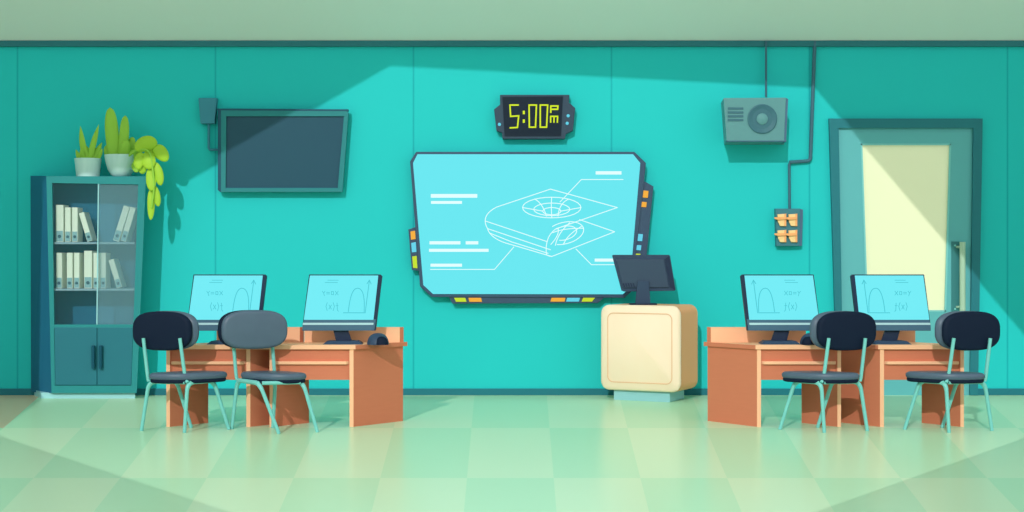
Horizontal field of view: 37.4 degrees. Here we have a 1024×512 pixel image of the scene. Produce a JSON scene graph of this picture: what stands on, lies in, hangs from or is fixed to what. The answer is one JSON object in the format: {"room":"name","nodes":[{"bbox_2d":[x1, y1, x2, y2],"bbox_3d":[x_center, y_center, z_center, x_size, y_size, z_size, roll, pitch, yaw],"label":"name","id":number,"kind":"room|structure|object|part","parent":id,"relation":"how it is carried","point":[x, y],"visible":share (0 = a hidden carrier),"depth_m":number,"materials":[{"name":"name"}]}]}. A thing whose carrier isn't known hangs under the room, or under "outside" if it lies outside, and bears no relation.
{"room":"computer lab","nodes":[
{"label":"computer lab","id":0,"kind":"room"},
{"bbox_2d":[104,154,133,175],"bbox_3d":[-4.401,-1.014,17.020,0.369,0.246,0.369,0,0,0],"label":"plant pot","id":1,"kind":"object","parent":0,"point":[117,164],"depth_m":16.89,"materials":[{"name":"ceramic"}]},
{"bbox_2d":[0,47,1023,388],"bbox_3d":[0.000,-0.523,17.420,20.000,4.233,0.200,0,0,0],"label":"wall","id":2,"kind":"structure","parent":0,"point":[714,203],"depth_m":17.32,"materials":[{"name":"teal paint"}]},
{"bbox_2d":[199,98,217,123],"bbox_3d":[-3.470,-1.655,17.275,0.207,0.292,0.090,0,0,0],"label":"junction box","id":3,"kind":"object","parent":2,"relation":"attached to","point":[207,106],"visible":1,"depth_m":17.23,"materials":[{"name":"teal metal"}]},
{"bbox_2d":[208,124,217,150],"bbox_3d":[-3.413,-1.355,17.275,0.130,0.310,0.028,0,0,0],"label":"cable","id":4,"kind":"object","parent":3,"relation":"attached to","point":[209,148],"visible":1,"depth_m":17.26,"materials":[{"name":"teal plastic"}]},
{"bbox_2d":[217,108,348,191],"bbox_3d":[-2.607,-1.202,17.256,1.492,0.949,0.138,0,0,0],"label":"television","id":5,"kind":"object","parent":2,"relation":"attached to","point":[260,150],"visible":1,"depth_m":17.21,"materials":[{"name":"blue"}]},
{"bbox_2d":[0,41,1023,46],"bbox_3d":[0.000,-2.428,17.295,20.000,0.064,0.050,0,0,0],"label":"trim","id":6,"kind":"structure","parent":2,"relation":"attached to","point":[2,43],"depth_m":17.27,"materials":[{"name":"teal"}]},
{"bbox_2d":[0,389,1023,394],"bbox_3d":[0.000,1.555,17.308,20.000,0.075,0.025,0,0,0],"label":"baseboard","id":7,"kind":"structure","parent":2,"relation":"attached to","point":[2,391],"depth_m":17.29,"materials":[{"name":"teal"}]},
{"bbox_2d":[408,152,652,303],"bbox_3d":[0.215,-0.321,17.227,2.788,1.725,0.126,0,0,0],"label":"board","id":8,"kind":"object","parent":2,"relation":"attached to","point":[490,227],"visible":0.98,"depth_m":17.17,"materials":[{"name":"glass"}]},
{"bbox_2d":[494,95,574,139],"bbox_3d":[0.258,-1.583,17.254,0.924,0.500,0.132,0,0,0],"label":"digital clock","id":9,"kind":"object","parent":2,"relation":"attached to","point":[517,117],"visible":1,"depth_m":17.19,"materials":[{"name":"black plastic"}]},
{"bbox_2d":[721,98,787,144],"bbox_3d":[2.753,-1.523,17.096,0.776,0.495,0.448,0,0,0],"label":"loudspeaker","id":10,"kind":"object","parent":2,"relation":"attached to","point":[746,121],"visible":1,"depth_m":16.90,"materials":[{"name":"teal"}]},
{"bbox_2d":[774,209,802,245],"bbox_3d":[3.148,-0.327,17.245,0.336,0.426,0.150,0,0,0],"label":"switch panel","id":11,"kind":"object","parent":2,"relation":"attached to","point":[788,222],"visible":1,"depth_m":17.22,"materials":[{"name":"teal"}]},
{"bbox_2d":[774,230,785,241],"bbox_3d":[3.049,-0.228,17.193,0.138,0.144,0.046,0,0,0],"label":"switch","id":12,"kind":"object","parent":11,"relation":"attached to","point":[780,235],"depth_m":17.19,"materials":[{"name":"orange plastic"}]},
{"bbox_2d":[774,214,785,225],"bbox_3d":[3.049,-0.411,17.193,0.138,0.144,0.046,0,0,0],"label":"switch","id":13,"kind":"object","parent":11,"relation":"attached to","point":[780,219],"depth_m":17.19,"materials":[{"name":"orange plastic"}]},
{"bbox_2d":[786,230,796,241],"bbox_3d":[3.174,-0.228,17.193,0.138,0.144,0.046,0,0,0],"label":"switch","id":14,"kind":"object","parent":11,"relation":"attached to","point":[791,235],"depth_m":17.19,"materials":[{"name":"orange plastic"}]},
{"bbox_2d":[786,214,796,225],"bbox_3d":[3.174,-0.411,17.193,0.138,0.144,0.046,0,0,0],"label":"switch","id":15,"kind":"object","parent":11,"relation":"attached to","point":[791,219],"depth_m":17.19,"materials":[{"name":"orange plastic"}]},
{"bbox_3d":[3.295,-0.326,17.275,0.042,0.424,0.090,0,0,0],"label":"trim","id":16,"kind":"part","parent":11,"relation":"part of","materials":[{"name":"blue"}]},
{"bbox_2d":[788,41,815,208],"bbox_3d":[3.318,-1.498,17.285,0.328,1.920,0.042,0,0,0],"label":"conduit","id":17,"kind":"object","parent":2,"relation":"attached to","point":[809,159],"visible":1,"depth_m":17.27,"materials":[{"name":"blue metal"}]},
{"bbox_2d":[828,119,982,394],"bbox_3d":[4.498,0.012,17.278,1.751,3.163,0.164,0,0,0],"label":"door","id":18,"kind":"structure","parent":2,"relation":"in","point":[905,194],"depth_m":17.30,"materials":[{"name":"teal wood"}]},
{"bbox_3d":[4.516,-0.327,17.337,1.054,1.937,0.015,0,0,0],"label":"glass pane","id":19,"kind":"part","parent":18,"relation":"part of","materials":[{"name":"beige"}]},
{"bbox_3d":[5.072,0.240,17.298,0.092,0.812,0.012,0,0,0],"label":"handle plate","id":20,"kind":"part","parent":18,"relation":"part of","materials":[{"name":"teal"}]},
{"bbox_3d":[5.115,0.234,17.249,0.119,0.786,0.066,0,0,45],"label":"handle","id":21,"kind":"part","parent":18,"relation":"part of","materials":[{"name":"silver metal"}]},
{"bbox_2d":[0,395,1023,511],"bbox_3d":[-2.500,1.693,7.760,27.000,0.200,19.520,0,0,0],"label":"floor","id":22,"kind":"structure","parent":0,"point":[447,453],"depth_m":11.72,"materials":[{"name":"green tile"}]},
{"bbox_2d":[31,176,145,397],"bbox_3d":[-4.795,0.338,17.056,1.428,2.511,0.512,0,0,0],"label":"bookcase","id":23,"kind":"object","parent":22,"relation":"on","point":[83,345],"visible":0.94,"depth_m":16.93,"materials":[{"name":"blue wood"}]},
{"bbox_3d":[-5.327,0.319,17.073,0.068,2.474,0.581,0,0,-40],"label":"panel","id":24,"kind":"part","parent":23,"relation":"part of","materials":[{"name":"blue wood"}]},
{"bbox_2d":[56,253,66,287],"bbox_3d":[-5.078,0.163,17.052,0.067,0.400,0.216,0,0,0],"label":"ring binder","id":25,"kind":"object","parent":23,"relation":"on","point":[61,258],"visible":0.91,"depth_m":16.95,"materials":[{"name":"white"}]},
{"bbox_2d":[56,205,68,241],"bbox_3d":[-5.072,-0.365,17.052,0.086,0.416,0.216,0,0,0],"label":"ring binder","id":26,"kind":"object","parent":23,"relation":"on","point":[60,209],"visible":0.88,"depth_m":16.95,"materials":[{"name":"white"}]},
{"bbox_2d":[65,207,71,241],"bbox_3d":[-4.980,-0.351,17.052,0.062,0.388,0.216,0,0,0],"label":"ring binder","id":27,"kind":"object","parent":23,"relation":"on","point":[68,210],"visible":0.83,"depth_m":16.95,"materials":[{"name":"white"}]},
{"bbox_2d":[67,253,73,287],"bbox_3d":[-4.959,0.163,17.052,0.065,0.400,0.216,0,0,0],"label":"ring binder","id":28,"kind":"object","parent":23,"relation":"on","point":[70,256],"visible":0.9,"depth_m":16.95,"materials":[{"name":"white"}]},
{"bbox_3d":[-4.864,1.118,16.867,0.472,0.640,0.030,0,0,0],"label":"door","id":29,"kind":"part","parent":23,"relation":"part of","materials":[{"name":"teal wood"}]},
{"bbox_2d":[72,207,82,241],"bbox_3d":[-4.901,-0.351,17.052,0.063,0.388,0.216,0,0,0],"label":"ring binder","id":30,"kind":"object","parent":23,"relation":"on","point":[77,228],"visible":0.94,"depth_m":16.95,"materials":[{"name":"white"}]},
{"bbox_2d":[74,253,83,287],"bbox_3d":[-4.880,0.163,17.052,0.060,0.400,0.216,0,0,0],"label":"ring binder","id":31,"kind":"object","parent":23,"relation":"on","point":[78,257],"visible":0.87,"depth_m":16.95,"materials":[{"name":"white"}]},
{"bbox_2d":[79,212,96,241],"bbox_3d":[-4.781,-0.326,17.052,0.150,0.334,0.216,0,0,0],"label":"ring binder","id":32,"kind":"object","parent":23,"relation":"on","point":[85,218],"visible":0.96,"depth_m":16.95,"materials":[{"name":"white"}]},
{"bbox_2d":[74,125,102,175],"bbox_3d":[-4.773,-1.184,17.020,0.296,0.586,0.296,0,0,-28],"label":"potted plant","id":33,"kind":"object","parent":23,"relation":"on","point":[88,161],"visible":1,"depth_m":16.97,"materials":[{"name":"green plant"}]},
{"bbox_3d":[-4.773,-0.994,17.020,0.297,0.206,0.297,0,0,0],"label":"pot","id":34,"kind":"part","parent":33,"relation":"part of","materials":[{"name":"ceramic"}]},
{"bbox_2d":[84,251,96,287],"bbox_3d":[-4.753,0.152,17.052,0.090,0.423,0.216,0,0,0],"label":"ring binder","id":35,"kind":"object","parent":23,"relation":"on","point":[88,255],"visible":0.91,"depth_m":16.95,"materials":[{"name":"white"}]},
{"bbox_3d":[-4.659,1.124,16.828,0.038,0.256,0.055,0,0,0],"label":"handle","id":36,"kind":"part","parent":23,"relation":"part of","materials":[{"name":"teal metal"}]},
{"bbox_3d":[-4.811,0.377,17.087,1.180,0.022,0.365,0,0,0],"label":"shelf","id":37,"kind":"part","parent":23,"relation":"part of","materials":[{"name":"blue wood"}]},
{"bbox_3d":[-4.811,-0.144,17.087,1.180,0.022,0.365,0,0,0],"label":"shelf","id":38,"kind":"part","parent":23,"relation":"part of","materials":[{"name":"blue"}]},
{"bbox_3d":[-4.857,0.326,17.290,1.257,2.457,0.020,0,0,0],"label":"panel","id":39,"kind":"part","parent":23,"relation":"part of","materials":[{"name":"blue"}]},
{"bbox_2d":[93,253,100,287],"bbox_3d":[-4.663,0.163,17.052,0.062,0.400,0.216,0,0,0],"label":"ring binder","id":40,"kind":"object","parent":23,"relation":"on","point":[94,254],"visible":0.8,"depth_m":16.95,"materials":[{"name":"white"}]},
{"bbox_3d":[-4.577,1.124,16.828,0.038,0.256,0.055,0,0,0],"label":"handle","id":41,"kind":"part","parent":23,"relation":"part of","materials":[{"name":"teal metal"}]},
{"bbox_2d":[101,253,110,287],"bbox_3d":[-4.584,0.163,17.052,0.060,0.400,0.216,0,0,0],"label":"ring binder","id":42,"kind":"object","parent":23,"relation":"on","point":[105,257],"visible":1,"depth_m":16.95,"materials":[{"name":"white"}]},
{"bbox_3d":[-4.423,1.118,16.867,0.399,0.640,0.030,0,0,0],"label":"door","id":43,"kind":"part","parent":23,"relation":"part of","materials":[{"name":"teal wood"}]},
{"bbox_2d":[109,259,125,287],"bbox_3d":[-4.449,0.197,17.052,0.152,0.330,0.216,0,0,0],"label":"ring binder","id":44,"kind":"object","parent":23,"relation":"on","point":[115,266],"visible":1,"depth_m":16.95,"materials":[{"name":"white"}]},
{"bbox_3d":[-4.793,-0.871,17.082,1.420,0.037,0.436,0,0,0],"label":"panel","id":45,"kind":"part","parent":23,"relation":"part of","materials":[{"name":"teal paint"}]},
{"bbox_2d":[113,206,129,241],"bbox_3d":[-4.381,-0.362,17.052,0.185,0.407,0.216,0,0,0],"label":"ring binder","id":46,"kind":"object","parent":23,"relation":"on","point":[123,218],"visible":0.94,"depth_m":16.95,"materials":[{"name":"white"}]},
{"bbox_2d":[121,207,136,241],"bbox_3d":[-4.303,-0.354,17.052,0.169,0.390,0.216,0,0,0],"label":"ring binder","id":47,"kind":"object","parent":23,"relation":"on","point":[131,221],"visible":0.91,"depth_m":16.95,"materials":[{"name":"white"}]},
{"bbox_2d":[104,108,168,219],"bbox_3d":[-4.235,-1.034,16.900,0.778,1.269,0.368,0,0,36],"label":"potted plant","id":48,"kind":"object","parent":23,"relation":"on","point":[123,156],"visible":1,"depth_m":16.85,"materials":[{"name":"green plant"}]},
{"bbox_3d":[-4.149,-0.864,16.833,0.391,0.665,0.058,0,0,22],"label":"trailing stem","id":49,"kind":"part","parent":48,"relation":"part of","materials":[{"name":"green plant"}]},
{"bbox_2d":[133,311,230,432],"bbox_3d":[-3.028,1.049,13.823,0.894,1.096,0.426,0,0,0],"label":"office chair","id":50,"kind":"object","parent":22,"relation":"on","point":[156,330],"visible":1,"depth_m":13.73,"materials":[{"name":"plastic"}]},
{"bbox_3d":[-3.240,1.357,13.742,0.306,0.474,0.053,0,0,16],"label":"leg","id":51,"kind":"part","parent":50,"relation":"part of","materials":[{"name":"teal metal"}]},
{"bbox_3d":[-3.135,0.679,13.820,0.606,0.356,0.072,0,0,19],"label":"backrest","id":52,"kind":"part","parent":50,"relation":"part of","materials":[{"name":"plastic"}]},
{"bbox_3d":[-3.105,1.359,13.970,0.307,0.476,0.085,0,0,-32],"label":"leg","id":53,"kind":"part","parent":50,"relation":"part of","materials":[{"name":"teal metal"}]},
{"bbox_3d":[-2.953,1.091,13.800,0.675,0.064,0.379,0,0,0],"label":"seat","id":54,"kind":"part","parent":50,"relation":"part of","materials":[{"name":"plastic"}]},
{"bbox_3d":[-2.886,1.357,13.682,0.054,0.473,0.200,0,0,45],"label":"leg","id":55,"kind":"part","parent":50,"relation":"part of","materials":[{"name":"teal metal"}]},
{"bbox_3d":[-2.728,1.359,13.827,0.303,0.476,0.090,0,0,-30],"label":"leg","id":56,"kind":"part","parent":50,"relation":"part of","materials":[{"name":"teal metal"}]},
{"bbox_2d":[166,327,303,426],"bbox_3d":[-2.617,1.139,14.348,1.272,0.907,0.525,0,0,0],"label":"computer desk","id":57,"kind":"object","parent":22,"relation":"on","point":[200,356],"visible":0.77,"depth_m":14.12,"materials":[{"name":"wood"}]},
{"bbox_3d":[-3.062,1.231,14.270,0.026,0.724,0.468,0,0,40],"label":"panel","id":58,"kind":"part","parent":57,"relation":"part of","materials":[{"name":"wood"}]},
{"bbox_3d":[-2.826,0.996,14.110,0.699,0.029,0.040,0,0,0],"label":"pull rail","id":59,"kind":"part","parent":57,"relation":"part of","materials":[{"name":"brown wood"}]},
{"bbox_3d":[-2.698,1.013,14.260,0.951,0.287,0.280,0,0,0],"label":"drawer","id":60,"kind":"part","parent":57,"relation":"part of","materials":[{"name":"wood"}]},
{"bbox_2d":[189,274,266,343],"bbox_3d":[-2.695,0.502,14.300,0.752,0.655,0.240,0,0,0],"label":"desktop monitor","id":61,"kind":"object","parent":57,"relation":"on","point":[213,296],"visible":0.68,"depth_m":14.26,"materials":[{"name":"blue"}]},
{"bbox_3d":[-2.246,1.231,14.350,0.028,0.724,0.681,0,0,40],"label":"panel","id":62,"kind":"part","parent":57,"relation":"part of","materials":[{"name":"wood"}]},
{"bbox_2d":[218,310,318,433],"bbox_3d":[-2.193,1.047,13.782,0.914,1.102,0.480,0,0,29],"label":"office chair","id":63,"kind":"object","parent":22,"relation":"on","point":[241,329],"visible":1,"depth_m":13.80,"materials":[{"name":"plastic"}]},
{"bbox_3d":[-2.473,1.357,13.830,0.070,0.473,0.294,0,0,-45],"label":"leg","id":64,"kind":"part","parent":63,"relation":"part of","materials":[{"name":"teal metal"}]},
{"bbox_3d":[-2.360,0.675,13.860,0.603,0.356,0.063,0,0,-19],"label":"backrest","id":65,"kind":"part","parent":63,"relation":"part of","materials":[{"name":"plastic"}]},
{"bbox_3d":[-2.248,1.359,13.644,0.353,0.477,0.242,0,0,0],"label":"leg","id":66,"kind":"part","parent":63,"relation":"part of","materials":[{"name":"teal metal"}]},
{"bbox_3d":[-2.209,1.141,13.790,0.400,0.034,0.591,0,0,-37],"label":"seat rail","id":67,"kind":"part","parent":63,"relation":"part of","materials":[{"name":"teal metal"}]},
{"bbox_3d":[-2.175,1.091,13.790,0.627,0.064,0.360,0,0,39],"label":"seat","id":68,"kind":"part","parent":63,"relation":"part of","materials":[{"name":"plastic"}]},
{"bbox_3d":[-2.277,1.356,13.985,0.206,0.473,0.043,0,0,-18],"label":"leg","id":69,"kind":"part","parent":63,"relation":"part of","materials":[{"name":"teal metal"}]},
{"bbox_3d":[-1.919,1.359,13.731,0.378,0.476,0.096,0,0,34],"label":"leg","id":70,"kind":"part","parent":63,"relation":"part of","materials":[{"name":"teal metal"}]},
{"bbox_2d":[266,327,406,426],"bbox_3d":[-1.714,1.139,14.348,1.405,0.907,0.525,0,0,0],"label":"computer desk","id":71,"kind":"object","parent":22,"relation":"on","point":[374,373],"visible":0.94,"depth_m":14.25,"materials":[{"name":"wood"}]},
{"bbox_3d":[-2.100,1.231,14.270,0.026,0.724,0.468,0,0,40],"label":"panel","id":72,"kind":"part","parent":71,"relation":"part of","materials":[{"name":"wood"}]},
{"bbox_3d":[-1.735,1.013,14.260,0.951,0.287,0.280,0,0,0],"label":"drawer","id":73,"kind":"part","parent":71,"relation":"part of","materials":[{"name":"wood"}]},
{"bbox_3d":[-1.864,0.996,14.110,0.699,0.029,0.040,0,0,0],"label":"pull rail","id":74,"kind":"part","parent":71,"relation":"part of","materials":[{"name":"brown wood"}]},
{"bbox_2d":[302,274,381,343],"bbox_3d":[-1.604,0.502,14.300,0.752,0.655,0.240,0,0,0],"label":"desktop monitor","id":75,"kind":"object","parent":71,"relation":"on","point":[340,304],"visible":1,"depth_m":14.26,"materials":[{"name":"blue"}]},
{"bbox_3d":[-1.284,1.231,14.350,0.028,0.724,0.681,0,0,40],"label":"panel","id":76,"kind":"part","parent":71,"relation":"part of","materials":[{"name":"wood"}]},
{"bbox_2d":[367,333,388,344],"bbox_3d":[-1.257,0.776,14.193,0.209,0.106,0.252,0,0,0],"label":"computer mouse","id":77,"kind":"object","parent":71,"relation":"on","point":[376,338],"visible":1,"depth_m":14.10,"materials":[{"name":"blue plastic"}]},
{"bbox_2d":[601,303,697,401],"bbox_3d":[1.523,1.066,16.808,0.936,1.053,0.564,0,0,27],"label":"podium","id":78,"kind":"object","parent":22,"relation":"on","point":[649,352],"visible":1,"depth_m":16.57,"materials":[{"name":"beige"}]},
{"bbox_2d":[612,255,675,304],"bbox_3d":[1.463,0.263,16.760,0.700,0.552,0.220,0,0,0],"label":"monitor","id":79,"kind":"object","parent":78,"relation":"on","point":[642,274],"visible":1,"depth_m":16.74,"materials":[{"name":"blue"}]},
{"bbox_2d":[704,327,840,426],"bbox_3d":[2.532,1.139,14.348,1.357,0.907,0.525,0,0,0],"label":"computer desk","id":80,"kind":"object","parent":22,"relation":"on","point":[737,362],"visible":0.89,"depth_m":14.26,"materials":[{"name":"wood"}]},
{"bbox_3d":[2.106,1.231,14.350,0.029,0.724,0.661,0,0,-38],"label":"panel","id":81,"kind":"part","parent":80,"relation":"part of","materials":[{"name":"wood"}]},
{"bbox_2d":[740,274,818,343],"bbox_3d":[2.536,0.502,14.300,0.752,0.655,0.240,0,0,0],"label":"desktop monitor","id":82,"kind":"object","parent":80,"relation":"on","point":[781,304],"visible":0.87,"depth_m":14.26,"materials":[{"name":"blue"}]},
{"bbox_3d":[2.552,1.013,14.260,0.934,0.287,0.280,0,0,0],"label":"drawer","id":83,"kind":"part","parent":80,"relation":"part of","materials":[{"name":"wood"}]},
{"bbox_3d":[2.671,0.996,14.110,0.696,0.029,0.040,0,0,0],"label":"pull rail","id":84,"kind":"part","parent":80,"relation":"part of","materials":[{"name":"brown wood"}]},
{"bbox_2d":[800,333,813,344],"bbox_3d":[2.807,0.776,14.193,0.209,0.106,0.252,0,0,0],"label":"computer mouse","id":85,"kind":"object","parent":80,"relation":"on","point":[805,340],"visible":0.6,"depth_m":14.09,"materials":[{"name":"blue plastic"}]},
{"bbox_3d":[2.917,1.231,14.270,0.026,0.724,0.455,0,0,-38],"label":"panel","id":86,"kind":"part","parent":80,"relation":"part of","materials":[{"name":"wood"}]},
{"bbox_2d":[778,311,875,432],"bbox_3d":[2.889,1.049,13.823,0.895,1.096,0.426,0,0,0],"label":"office chair","id":87,"kind":"object","parent":22,"relation":"on","point":[830,330],"visible":1,"depth_m":13.73,"materials":[{"name":"plastic"}]},
{"bbox_3d":[2.589,1.359,13.827,0.304,0.476,0.090,0,0,30],"label":"leg","id":88,"kind":"part","parent":87,"relation":"part of","materials":[{"name":"teal metal"}]},
{"bbox_3d":[2.748,1.357,13.682,0.054,0.473,0.201,0,0,-45],"label":"leg","id":89,"kind":"part","parent":87,"relation":"part of","materials":[{"name":"teal metal"}]},
{"bbox_3d":[2.814,1.091,13.800,0.675,0.064,0.379,0,0,0],"label":"seat","id":90,"kind":"part","parent":87,"relation":"part of","materials":[{"name":"plastic"}]},
{"bbox_3d":[2.965,1.359,13.970,0.308,0.476,0.085,0,0,32],"label":"leg","id":91,"kind":"part","parent":87,"relation":"part of","materials":[{"name":"teal metal"}]},
{"bbox_3d":[2.996,0.679,13.820,0.606,0.356,0.072,0,0,-19],"label":"backrest","id":92,"kind":"part","parent":87,"relation":"part of","materials":[{"name":"plastic"}]},
{"bbox_3d":[3.102,1.357,13.742,0.305,0.474,0.053,0,0,-16],"label":"leg","id":93,"kind":"part","parent":87,"relation":"part of","materials":[{"name":"teal metal"}]},
{"bbox_2d":[841,331,963,426],"bbox_3d":[3.630,1.139,14.348,1.269,0.907,0.525,0,0,0],"label":"computer desk","id":94,"kind":"object","parent":22,"relation":"on","point":[883,362],"visible":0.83,"depth_m":14.14,"materials":[{"name":"wood"}]},
{"bbox_3d":[3.252,1.231,14.350,0.029,0.724,0.661,0,0,-38],"label":"panel","id":95,"kind":"part","parent":94,"relation":"part of","materials":[{"name":"wood"}]},
{"bbox_2d":[850,274,930,343],"bbox_3d":[3.579,0.502,14.300,0.752,0.655,0.240,0,0,0],"label":"desktop monitor","id":96,"kind":"object","parent":94,"relation":"on","point":[896,303],"visible":0.91,"depth_m":14.26,"materials":[{"name":"blue"}]},
{"bbox_3d":[3.699,1.013,14.260,0.934,0.287,0.280,0,0,0],"label":"drawer","id":97,"kind":"part","parent":94,"relation":"part of","materials":[{"name":"wood"}]},
{"bbox_3d":[3.818,0.996,14.110,0.696,0.029,0.040,0,0,0],"label":"pull rail","id":98,"kind":"part","parent":94,"relation":"part of","materials":[{"name":"brown wood"}]},
{"bbox_3d":[4.064,1.231,14.270,0.026,0.724,0.455,0,0,-38],"label":"panel","id":99,"kind":"part","parent":94,"relation":"part of","materials":[{"name":"wood"}]},
{"bbox_2d":[903,311,999,432],"bbox_3d":[4.029,1.049,13.823,0.887,1.096,0.426,0,0,0],"label":"office chair","id":100,"kind":"object","parent":22,"relation":"on","point":[955,330],"visible":1,"depth_m":13.73,"materials":[{"name":"plastic"}]},
{"bbox_3d":[3.729,1.359,13.828,0.294,0.476,0.092,0,0,31],"label":"leg","id":101,"kind":"part","parent":100,"relation":"part of","materials":[{"name":"teal metal"}]},
{"bbox_3d":[3.877,1.357,13.682,0.054,0.473,0.194,0,0,-42],"label":"leg","id":102,"kind":"part","parent":100,"relation":"part of","materials":[{"name":"teal metal"}]},
{"bbox_3d":[3.952,1.091,13.800,0.675,0.064,0.379,0,0,0],"label":"seat","id":103,"kind":"part","parent":100,"relation":"part of","materials":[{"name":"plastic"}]},
{"bbox_3d":[4.116,1.359,13.970,0.298,0.476,0.087,0,0,33],"label":"leg","id":104,"kind":"part","parent":100,"relation":"part of","materials":[{"name":"teal metal"}]},
{"bbox_3d":[4.132,0.679,13.820,0.606,0.356,0.072,0,0,-19],"label":"backrest","id":105,"kind":"part","parent":100,"relation":"part of","materials":[{"name":"plastic"}]},
{"bbox_3d":[4.235,1.357,13.742,0.311,0.474,0.053,0,0,-16],"label":"leg","id":106,"kind":"part","parent":100,"relation":"part of","materials":[{"name":"teal metal"}]},
{"bbox_2d":[0,0,1023,40],"bbox_3d":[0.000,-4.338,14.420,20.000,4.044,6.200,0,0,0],"label":"ceiling","id":107,"kind":"structure","parent":0,"point":[20,20],"depth_m":16.99,"materials":[{"name":"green paint"}]},
{"bbox_2d":[765,41,766,96],"bbox_3d":[2.898,-2.133,17.250,0.024,0.637,0.025,0,0,0],"label":"cable","id":108,"kind":"object","parent":107,"relation":"hanging from","point":[765,41],"visible":1,"depth_m":17.24,"materials":[{"name":"blue plastic"}]}
]}

